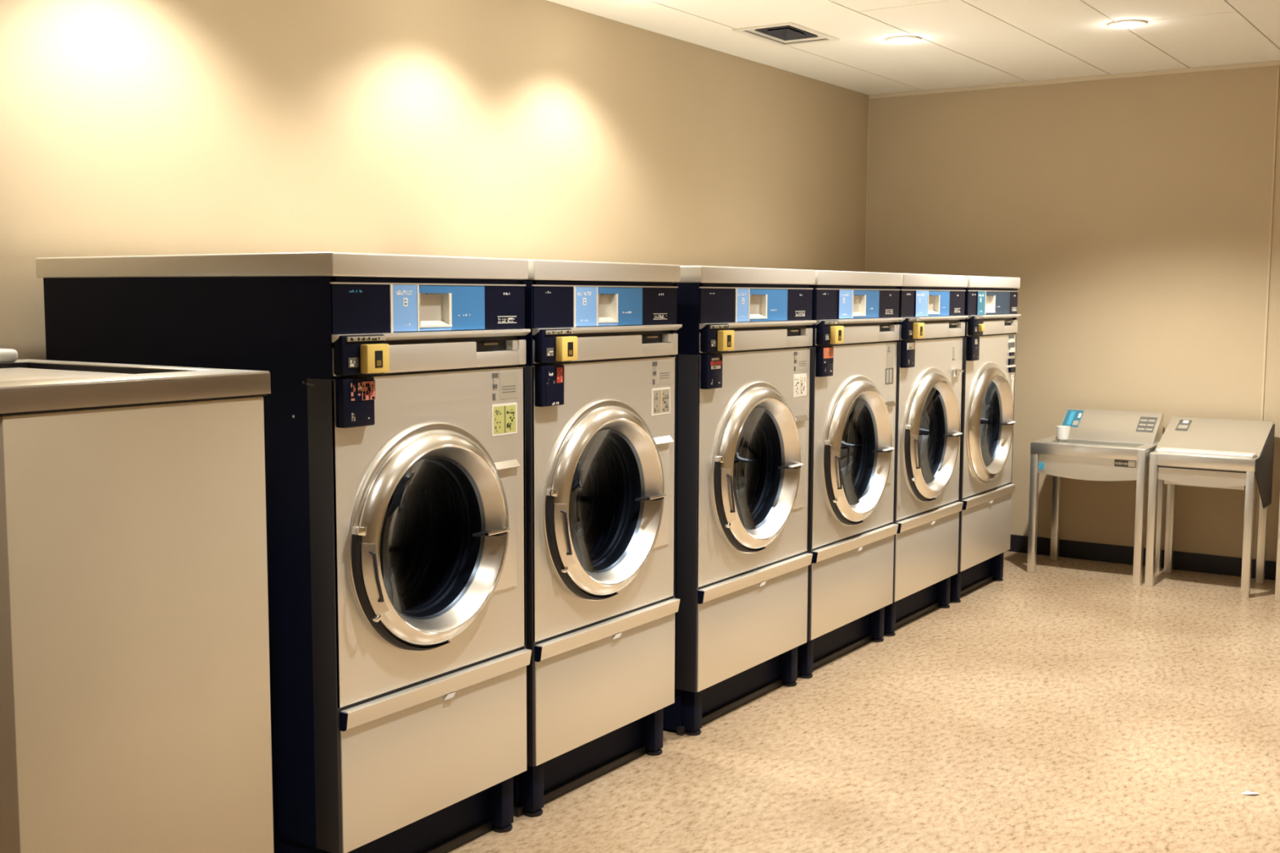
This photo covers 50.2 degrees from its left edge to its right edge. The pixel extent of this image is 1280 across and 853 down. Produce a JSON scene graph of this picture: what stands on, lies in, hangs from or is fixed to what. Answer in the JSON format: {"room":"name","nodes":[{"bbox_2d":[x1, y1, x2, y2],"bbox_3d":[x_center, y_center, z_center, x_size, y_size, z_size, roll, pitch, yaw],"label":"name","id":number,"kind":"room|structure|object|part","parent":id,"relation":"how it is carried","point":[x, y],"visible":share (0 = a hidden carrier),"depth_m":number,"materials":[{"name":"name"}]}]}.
{"room":"laundry","nodes":[
{"label":"laundry","id":0,"kind":"room"},
{"bbox_2d":[0,0,868,359],"bbox_3d":[-1.504,-0.317,4.704,0.120,2.917,10.800,4,7,34],"label":"wall","id":1,"kind":"structure","parent":0,"point":[508,129],"depth_m":5.35,"materials":[{"name":"paint"}]},
{"bbox_2d":[448,551,1279,852],"bbox_3d":[0.911,1.373,3.239,5.945,0.150,10.800,4,7,34],"label":"floor","id":2,"kind":"structure","parent":0,"point":[1068,705],"depth_m":4.87,"materials":[{"name":"plastic"}]},
{"bbox_2d":[0,348,273,852],"bbox_3d":[-1.462,0.558,3.264,0.973,1.452,0.678,4,7,34],"label":"counter","id":3,"kind":"object","parent":2,"relation":"on","point":[135,713],"visible":1,"depth_m":2.95,"materials":[{"name":"beige metal"}]},
{"bbox_3d":[-1.506,-0.107,3.213,0.580,0.026,0.468,4,7,34],"label":"lid","id":4,"kind":"part","parent":3,"relation":"part of","materials":[{"name":"beige metal"}]},
{"bbox_3d":[-1.460,-0.105,3.201,0.970,0.052,0.678,4,7,34],"label":"frame","id":5,"kind":"part","parent":3,"relation":"part of","materials":[{"name":"beige metal"}]},
{"bbox_2d":[35,252,531,852],"bbox_3d":[-1.030,0.358,4.058,1.292,1.701,0.771,4,7,34],"label":"washing machine","id":6,"kind":"object","parent":2,"relation":"on","point":[394,423],"visible":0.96,"depth_m":3.62,"materials":[{"name":"silver metal"}]},
{"bbox_3d":[-0.796,0.487,3.458,0.085,1.217,0.013,4,7,34],"label":"trim","id":7,"kind":"part","parent":6,"relation":"part of","materials":[{"name":"grey metal"}]},
{"bbox_3d":[-0.666,0.381,3.467,0.030,0.140,0.041,4,7,34],"label":"door handle","id":8,"kind":"part","parent":6,"relation":"part of","materials":[{"name":"grey metal"}]},
{"bbox_3d":[-0.584,0.300,3.724,0.052,0.442,0.442,4,7,34],"label":"glass","id":9,"kind":"part","parent":6,"relation":"part of","materials":[{"name":"black glass"}]},
{"bbox_3d":[-0.554,-0.327,3.675,0.027,0.140,0.761,4,7,34],"label":"control panel","id":10,"kind":"part","parent":6,"relation":"part of","materials":[{"name":"blue plastic"}]},
{"bbox_3d":[-0.558,0.269,3.733,0.018,0.832,0.761,4,7,34],"label":"panel","id":11,"kind":"part","parent":6,"relation":"part of","materials":[{"name":"silver metal"}]},
{"bbox_3d":[-0.553,-0.189,3.687,0.030,0.072,0.753,4,7,34],"label":"soap drawer","id":12,"kind":"part","parent":6,"relation":"part of","materials":[{"name":"silver metal"}]},
{"bbox_3d":[-0.558,0.901,3.796,0.024,0.328,0.751,4,7,34],"label":"kick panel","id":13,"kind":"part","parent":6,"relation":"part of","materials":[{"name":"silver metal"}]},
{"bbox_3d":[-0.546,0.303,3.699,0.064,0.591,0.591,4,7,34],"label":"door","id":14,"kind":"part","parent":6,"relation":"part of","materials":[{"name":"silver metal"}]},
{"bbox_3d":[-0.552,-0.216,3.684,0.032,0.042,0.753,4,7,34],"label":"handle","id":15,"kind":"part","parent":6,"relation":"part of","materials":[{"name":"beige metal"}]},
{"bbox_3d":[-0.613,1.218,3.860,0.022,0.030,0.761,4,7,34],"label":"floor rail","id":16,"kind":"part","parent":6,"relation":"part of","materials":[{"name":"black metal"}]},
{"bbox_3d":[-0.377,0.428,4.082,0.085,1.217,0.013,4,7,34],"label":"trim","id":17,"kind":"part","parent":6,"relation":"part of","materials":[{"name":"grey metal"}]},
{"bbox_2d":[513,259,682,817],"bbox_3d":[-0.577,0.294,4.731,1.292,1.701,0.803,4,7,34],"label":"washing machine","id":18,"kind":"object","parent":2,"relation":"on","point":[602,603],"visible":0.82,"depth_m":4.37,"materials":[{"name":"silver metal"}]},
{"bbox_3d":[-0.354,0.425,4.117,0.085,1.217,0.013,4,7,34],"label":"trim","id":19,"kind":"part","parent":18,"relation":"part of","materials":[{"name":"grey metal"}]},
{"bbox_3d":[-0.221,0.321,4.129,0.030,0.145,0.042,4,7,34],"label":"door handle","id":20,"kind":"part","parent":18,"relation":"part of","materials":[{"name":"grey metal"}]},
{"bbox_3d":[-0.161,1.154,4.532,0.022,0.030,0.795,4,7,34],"label":"floor rail","id":21,"kind":"part","parent":18,"relation":"part of","materials":[{"name":"black metal"}]},
{"bbox_3d":[-0.133,0.237,4.396,0.052,0.460,0.460,4,7,34],"label":"glass","id":22,"kind":"part","parent":18,"relation":"part of","materials":[{"name":"black glass"}]},
{"bbox_3d":[-0.106,0.205,4.406,0.018,0.832,0.795,4,7,34],"label":"panel","id":23,"kind":"part","parent":18,"relation":"part of","materials":[{"name":"silver metal"}]},
{"bbox_3d":[-0.106,0.838,4.469,0.024,0.328,0.785,4,7,34],"label":"kick panel","id":24,"kind":"part","parent":18,"relation":"part of","materials":[{"name":"silver metal"}]},
{"bbox_3d":[-0.102,-0.390,4.347,0.027,0.140,0.795,4,7,34],"label":"control panel","id":25,"kind":"part","parent":18,"relation":"part of","materials":[{"name":"blue plastic"}]},
{"bbox_3d":[-0.101,-0.252,4.360,0.030,0.072,0.787,4,7,34],"label":"soap drawer","id":26,"kind":"part","parent":18,"relation":"part of","materials":[{"name":"silver metal"}]},
{"bbox_3d":[-0.095,0.240,4.370,0.064,0.615,0.615,4,7,34],"label":"door","id":27,"kind":"part","parent":18,"relation":"part of","materials":[{"name":"silver metal"}]},
{"bbox_3d":[-0.100,-0.279,4.356,0.032,0.042,0.787,4,7,34],"label":"handle","id":28,"kind":"part","parent":18,"relation":"part of","materials":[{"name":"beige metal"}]},
{"bbox_3d":[0.085,0.363,4.769,0.085,1.217,0.013,4,7,34],"label":"trim","id":29,"kind":"part","parent":18,"relation":"part of","materials":[{"name":"grey metal"}]},
{"bbox_2d":[662,265,816,735],"bbox_3d":[-0.031,0.218,5.544,1.292,1.701,0.881,4,7,34],"label":"washing machine","id":30,"kind":"object","parent":2,"relation":"on","point":[743,558],"visible":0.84,"depth_m":5.11,"materials":[{"name":"silver metal"}]},
{"bbox_3d":[0.171,0.351,4.897,0.085,1.217,0.013,4,7,34],"label":"trim","id":31,"kind":"part","parent":30,"relation":"part of","materials":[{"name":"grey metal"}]},
{"bbox_3d":[0.385,1.078,5.345,0.022,0.030,0.873,4,7,34],"label":"floor rail","id":32,"kind":"part","parent":30,"relation":"part of","materials":[{"name":"black metal"}]},
{"bbox_3d":[0.331,0.243,4.949,0.030,0.147,0.042,4,7,34],"label":"door handle","id":33,"kind":"part","parent":30,"relation":"part of","materials":[{"name":"grey metal"}]},
{"bbox_3d":[0.420,0.158,5.219,0.052,0.467,0.467,4,7,34],"label":"glass","id":34,"kind":"part","parent":30,"relation":"part of","materials":[{"name":"black glass"}]},
{"bbox_3d":[0.441,0.762,5.282,0.024,0.328,0.863,4,7,34],"label":"kick panel","id":35,"kind":"part","parent":30,"relation":"part of","materials":[{"name":"silver metal"}]},
{"bbox_3d":[0.440,0.129,5.218,0.018,0.832,0.873,4,7,34],"label":"panel","id":36,"kind":"part","parent":30,"relation":"part of","materials":[{"name":"silver metal"}]},
{"bbox_3d":[0.445,-0.329,5.172,0.030,0.072,0.865,4,7,34],"label":"soap drawer","id":37,"kind":"part","parent":30,"relation":"part of","materials":[{"name":"silver metal"}]},
{"bbox_3d":[0.445,-0.466,5.160,0.027,0.140,0.873,4,7,34],"label":"control panel","id":38,"kind":"part","parent":30,"relation":"part of","materials":[{"name":"blue plastic"}]},
{"bbox_3d":[0.459,0.160,5.193,0.064,0.624,0.624,4,7,34],"label":"door","id":39,"kind":"part","parent":30,"relation":"part of","materials":[{"name":"silver metal"}]},
{"bbox_3d":[0.653,0.284,5.614,0.085,1.217,0.013,4,7,34],"label":"trim","id":40,"kind":"part","parent":30,"relation":"part of","materials":[{"name":"grey metal"}]},
{"bbox_2d":[797,270,902,678],"bbox_3d":[0.464,0.148,6.281,1.292,1.701,0.854,4,7,34],"label":"washing machine","id":41,"kind":"object","parent":2,"relation":"on","point":[852,529],"visible":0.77,"depth_m":5.94,"materials":[{"name":"silver metal"}]},
{"bbox_3d":[0.674,0.281,5.645,0.085,1.217,0.013,4,7,34],"label":"trim","id":42,"kind":"part","parent":41,"relation":"part of","materials":[{"name":"grey metal"}]},
{"bbox_3d":[0.881,1.008,6.082,0.022,0.030,0.846,4,7,34],"label":"floor rail","id":43,"kind":"part","parent":41,"relation":"part of","materials":[{"name":"black metal"}]},
{"bbox_3d":[0.828,0.192,5.690,0.030,0.147,0.042,4,7,34],"label":"door handle","id":44,"kind":"part","parent":41,"relation":"part of","materials":[{"name":"grey metal"}]},
{"bbox_3d":[0.936,0.692,6.018,0.024,0.328,0.836,4,7,34],"label":"kick panel","id":45,"kind":"part","parent":41,"relation":"part of","materials":[{"name":"silver metal"}]},
{"bbox_3d":[0.917,0.107,5.960,0.052,0.467,0.467,4,7,34],"label":"glass","id":46,"kind":"part","parent":41,"relation":"part of","materials":[{"name":"black glass"}]},
{"bbox_3d":[0.936,0.059,5.955,0.018,0.832,0.846,4,7,34],"label":"panel","id":47,"kind":"part","parent":41,"relation":"part of","materials":[{"name":"silver metal"}]},
{"bbox_3d":[0.940,-0.536,5.896,0.027,0.140,0.846,4,7,34],"label":"control panel","id":48,"kind":"part","parent":41,"relation":"part of","materials":[{"name":"blue plastic"}]},
{"bbox_3d":[0.941,-0.398,5.909,0.030,0.072,0.838,4,7,34],"label":"soap drawer","id":49,"kind":"part","parent":41,"relation":"part of","materials":[{"name":"silver metal"}]},
{"bbox_3d":[0.956,0.110,5.934,0.064,0.624,0.624,4,7,34],"label":"door","id":50,"kind":"part","parent":41,"relation":"part of","materials":[{"name":"silver metal"}]},
{"bbox_3d":[1.140,0.215,6.339,0.085,1.217,0.013,4,7,34],"label":"trim","id":51,"kind":"part","parent":41,"relation":"part of","materials":[{"name":"grey metal"}]},
{"bbox_2d":[884,273,968,636],"bbox_3d":[0.937,0.082,6.983,1.292,1.701,0.821,4,7,34],"label":"washing machine","id":52,"kind":"object","parent":2,"relation":"on","point":[927,507],"visible":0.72,"depth_m":6.65,"materials":[{"name":"silver metal"}]},
{"bbox_3d":[1.155,0.213,6.362,0.085,1.217,0.013,4,7,34],"label":"trim","id":53,"kind":"part","parent":52,"relation":"part of","materials":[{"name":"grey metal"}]},
{"bbox_3d":[1.297,0.129,6.388,0.030,0.147,0.042,4,7,34],"label":"door handle","id":54,"kind":"part","parent":52,"relation":"part of","materials":[{"name":"grey metal"}]},
{"bbox_3d":[1.353,0.942,6.784,0.022,0.030,0.813,4,7,34],"label":"floor rail","id":55,"kind":"part","parent":52,"relation":"part of","materials":[{"name":"black metal"}]},
{"bbox_3d":[1.408,0.626,6.721,0.024,0.328,0.803,4,7,34],"label":"kick panel","id":56,"kind":"part","parent":52,"relation":"part of","materials":[{"name":"silver metal"}]},
{"bbox_3d":[1.408,-0.007,6.658,0.018,0.832,0.813,4,7,34],"label":"panel","id":57,"kind":"part","parent":52,"relation":"part of","materials":[{"name":"silver metal"}]},
{"bbox_3d":[1.387,0.043,6.658,0.052,0.467,0.467,4,7,34],"label":"glass","id":58,"kind":"part","parent":52,"relation":"part of","materials":[{"name":"black glass"}]},
{"bbox_3d":[1.413,-0.464,6.612,0.030,0.072,0.805,4,7,34],"label":"soap drawer","id":59,"kind":"part","parent":52,"relation":"part of","materials":[{"name":"silver metal"}]},
{"bbox_3d":[1.412,-0.602,6.599,0.027,0.140,0.813,4,7,34],"label":"control panel","id":60,"kind":"part","parent":52,"relation":"part of","materials":[{"name":"blue plastic"}]},
{"bbox_3d":[1.425,0.046,6.632,0.064,0.624,0.624,4,7,34],"label":"door","id":61,"kind":"part","parent":52,"relation":"part of","materials":[{"name":"silver metal"}]},
{"bbox_3d":[1.604,0.151,7.029,0.085,1.217,0.013,4,7,34],"label":"trim","id":62,"kind":"part","parent":52,"relation":"part of","materials":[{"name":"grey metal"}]},
{"bbox_2d":[950,275,1021,603],"bbox_3d":[1.399,0.017,7.675,1.288,1.701,0.785,4,7,34],"label":"washing machine","id":63,"kind":"object","parent":2,"relation":"on","point":[986,488],"visible":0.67,"depth_m":7.33,"materials":[{"name":"silver metal"}]},
{"bbox_3d":[1.629,0.147,7.066,0.085,1.217,0.013,4,7,34],"label":"trim","id":64,"kind":"part","parent":63,"relation":"part of","materials":[{"name":"grey metal"}]},
{"bbox_3d":[1.817,0.877,7.474,0.022,0.030,0.777,4,7,34],"label":"floor rail","id":65,"kind":"part","parent":63,"relation":"part of","materials":[{"name":"black metal"}]},
{"bbox_3d":[1.872,0.561,7.411,0.024,0.328,0.767,4,7,34],"label":"kick panel","id":66,"kind":"part","parent":63,"relation":"part of","materials":[{"name":"silver metal"}]},
{"bbox_3d":[1.840,-0.016,7.333,0.052,0.462,0.462,4,7,34],"label":"glass","id":67,"kind":"part","parent":63,"relation":"part of","materials":[{"name":"black glass"}]},
{"bbox_3d":[1.872,-0.072,7.348,0.018,0.832,0.777,4,7,34],"label":"panel","id":68,"kind":"part","parent":63,"relation":"part of","materials":[{"name":"silver metal"}]},
{"bbox_3d":[1.878,-0.013,7.307,0.064,0.618,0.618,4,7,34],"label":"door","id":69,"kind":"part","parent":63,"relation":"part of","materials":[{"name":"silver metal"}]},
{"bbox_3d":[1.877,-0.529,7.302,0.030,0.072,0.769,4,7,34],"label":"soap drawer","id":70,"kind":"part","parent":63,"relation":"part of","materials":[{"name":"silver metal"}]},
{"bbox_3d":[1.876,-0.667,7.289,0.027,0.140,0.777,4,7,34],"label":"control panel","id":71,"kind":"part","parent":63,"relation":"part of","materials":[{"name":"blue plastic"}]},
{"bbox_3d":[1.878,-0.556,7.299,0.032,0.042,0.769,4,7,34],"label":"handle","id":72,"kind":"part","parent":63,"relation":"part of","materials":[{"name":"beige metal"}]},
{"bbox_3d":[2.058,0.087,7.704,0.085,1.217,0.013,4,7,34],"label":"trim","id":73,"kind":"part","parent":63,"relation":"part of","materials":[{"name":"grey metal"}]},
{"bbox_2d":[1026,408,1164,585],"bbox_3d":[2.662,0.385,7.949,0.641,0.925,0.530,4,7,34],"label":"table","id":74,"kind":"object","parent":2,"relation":"on","point":[1101,445],"visible":0.89,"depth_m":7.88,"materials":[{"name":"silver metal"}]},
{"bbox_3d":[2.280,0.501,7.927,0.042,0.696,0.042,4,7,34],"label":"leg","id":75,"kind":"part","parent":74,"relation":"part of","materials":[{"name":"silver metal"}]},
{"bbox_3d":[2.523,0.467,8.288,0.042,0.696,0.042,4,7,34],"label":"leg","id":76,"kind":"part","parent":74,"relation":"part of","materials":[{"name":"silver metal"}]},
{"bbox_2d":[1056,426,1070,439],"bbox_3d":[2.488,0.036,8.042,0.080,0.075,0.080,4,7,34],"label":"paper cup","id":77,"kind":"object","parent":74,"relation":"on","point":[1063,432],"visible":1,"depth_m":8.02,"materials":[{"name":"white paper"}]},
{"bbox_3d":[2.531,0.234,7.737,0.551,0.139,0.012,4,7,34],"label":"panel","id":78,"kind":"part","parent":74,"relation":"part of","materials":[{"name":"silver metal"}]},
{"bbox_2d":[1031,435,1159,450],"bbox_3d":[2.656,0.093,7.910,0.641,0.010,0.495,4,7,34],"label":"countertop","id":79,"kind":"structure","parent":74,"relation":"on","point":[1051,439],"depth_m":7.84,"materials":[{"name":"silver metal"}]},
{"bbox_3d":[2.700,0.206,7.612,0.115,0.040,0.003,4,7,34],"label":"name plate","id":80,"kind":"part","parent":74,"relation":"part of","materials":[{"name":"grey"}]},
{"bbox_3d":[2.775,0.503,7.592,0.042,0.759,0.047,4,7,34],"label":"leg","id":81,"kind":"part","parent":74,"relation":"part of","materials":[{"name":"silver metal"}]},
{"bbox_3d":[3.019,0.501,7.957,0.042,0.696,0.042,4,7,34],"label":"leg","id":82,"kind":"part","parent":74,"relation":"part of","materials":[{"name":"silver metal"}]},
{"bbox_2d":[1144,416,1275,597],"bbox_3d":[3.171,0.429,7.610,0.544,0.906,0.530,4,7,34],"label":"table","id":83,"kind":"object","parent":2,"relation":"on","point":[1205,452],"visible":1,"depth_m":7.51,"materials":[{"name":"silver metal"}]},
{"bbox_3d":[2.829,0.515,7.556,0.042,0.742,0.047,4,7,34],"label":"leg","id":84,"kind":"part","parent":83,"relation":"part of","materials":[{"name":"silver metal"}]},
{"bbox_3d":[3.073,0.513,7.922,0.042,0.679,0.042,4,7,34],"label":"leg","id":85,"kind":"part","parent":83,"relation":"part of","materials":[{"name":"silver metal"}]},
{"bbox_3d":[3.038,0.270,7.399,0.448,0.107,0.012,4,7,34],"label":"panel","id":86,"kind":"part","parent":83,"relation":"part of","materials":[{"name":"silver metal"}]},
{"bbox_2d":[1150,450,1258,459],"bbox_3d":[3.163,0.144,7.574,0.538,0.010,0.495,4,7,34],"label":"countertop","id":87,"kind":"structure","parent":83,"relation":"on","point":[1154,451],"depth_m":7.37,"materials":[{"name":"silver metal"}]},
{"bbox_3d":[3.241,0.575,7.288,0.042,0.679,0.042,4,7,34],"label":"leg","id":88,"kind":"part","parent":83,"relation":"part of","materials":[{"name":"silver metal"}]},
{"bbox_3d":[3.483,0.541,7.649,0.042,0.679,0.042,4,7,34],"label":"leg","id":89,"kind":"part","parent":83,"relation":"part of","materials":[{"name":"silver metal"}]},
{"bbox_3d":[3.397,0.229,7.442,0.005,0.448,0.525,4,7,34],"label":"panel","id":90,"kind":"part","parent":83,"relation":"part of","materials":[{"name":"grey metal"}]},
{"bbox_2d":[1241,791,1259,795],"bbox_3d":[1.971,1.185,4.417,0.058,0.006,0.030,0,6,-2],"label":"paper scrap","id":91,"kind":"object","parent":2,"relation":"on","point":[1246,793],"visible":1,"depth_m":4.42,"materials":[{"name":"white paper"}]},
{"bbox_2d":[1274,497,1279,601],"bbox_3d":[3.722,0.467,7.243,0.544,0.906,0.530,4,7,34],"label":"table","id":92,"kind":"object","parent":2,"relation":"on","point":[1277,598],"visible":1,"depth_m":7.20,"materials":[{"name":"silver metal"}]},
{"bbox_2d":[546,0,1279,94],"bbox_3d":[0.922,-1.684,2.944,5.945,0.200,10.800,4,7,34],"label":"ceiling","id":93,"kind":"structure","parent":0,"point":[962,42],"depth_m":6.79,"materials":[{"name":"white tile"}]},
{"bbox_2d":[732,22,839,46],"bbox_3d":[0.733,-2.006,6.824,0.330,0.106,0.520,4,7,34],"label":"ceiling vent","id":94,"kind":"object","parent":93,"relation":"in","point":[790,33],"visible":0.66,"depth_m":6.87,"materials":[{"name":"beige plastic"}]},
{"bbox_2d":[885,35,920,44],"bbox_3d":[1.337,-1.963,6.948,0.176,0.010,0.176,4,7,34],"label":"recessed light","id":95,"kind":"object","parent":93,"relation":"in","point":[899,39],"visible":1,"depth_m":6.93,"materials":[{"name":"beige plastic"}]},
{"bbox_2d":[1107,19,1146,28],"bbox_3d":[2.326,-1.919,6.529,0.176,0.010,0.176,4,7,34],"label":"recessed light","id":96,"kind":"object","parent":93,"relation":"in","point":[1129,24],"visible":1,"depth_m":6.51,"materials":[{"name":"beige plastic"}]},
{"bbox_2d":[866,65,1279,561],"bbox_3d":[3.887,-0.569,7.510,5.705,2.917,0.120,4,7,34],"label":"wall","id":97,"kind":"structure","parent":0,"point":[1131,215],"depth_m":8.13,"materials":[{"name":"paint"}]},
{"bbox_2d":[865,99,869,271],"bbox_3d":[1.485,-0.754,9.029,0.010,2.757,0.008,4,7,34],"label":"trim","id":98,"kind":"structure","parent":97,"relation":"attached to","point":[868,100],"depth_m":8.95,"materials":[{"name":"beige paint"}]},
{"bbox_2d":[868,60,1279,98],"bbox_3d":[3.852,-1.982,7.314,5.685,0.026,0.022,4,7,34],"label":"trim","id":99,"kind":"structure","parent":97,"relation":"attached to","point":[1272,63],"depth_m":8.12,"materials":[{"name":"beige"}]},
{"bbox_2d":[1055,408,1163,444],"bbox_3d":[2.755,-0.001,8.034,0.555,0.173,0.225,4,7,34],"label":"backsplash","id":100,"kind":"structure","parent":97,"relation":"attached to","point":[1121,426],"depth_m":8.01,"materials":[{"name":"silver metal"}]},
{"bbox_2d":[1007,534,1276,580],"bbox_3d":[3.841,0.835,7.592,5.694,0.107,0.014,4,7,34],"label":"baseboard","id":101,"kind":"structure","parent":97,"relation":"attached to","point":[1191,562],"depth_m":8.20,"materials":[{"name":"black"}]},
{"bbox_2d":[1155,416,1274,457],"bbox_3d":[3.204,0.083,7.628,0.538,0.221,0.410,4,7,34],"label":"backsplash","id":102,"kind":"structure","parent":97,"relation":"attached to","point":[1202,433],"depth_m":7.62,"materials":[{"name":"silver metal"}]},
{"bbox_2d":[1253,66,1279,559],"bbox_3d":[3.518,-0.616,7.676,0.012,2.757,0.008,4,7,34],"label":"trim","id":103,"kind":"structure","parent":97,"relation":"attached to","point":[1278,67],"depth_m":7.65,"materials":[{"name":"beige paint"}]}
]}

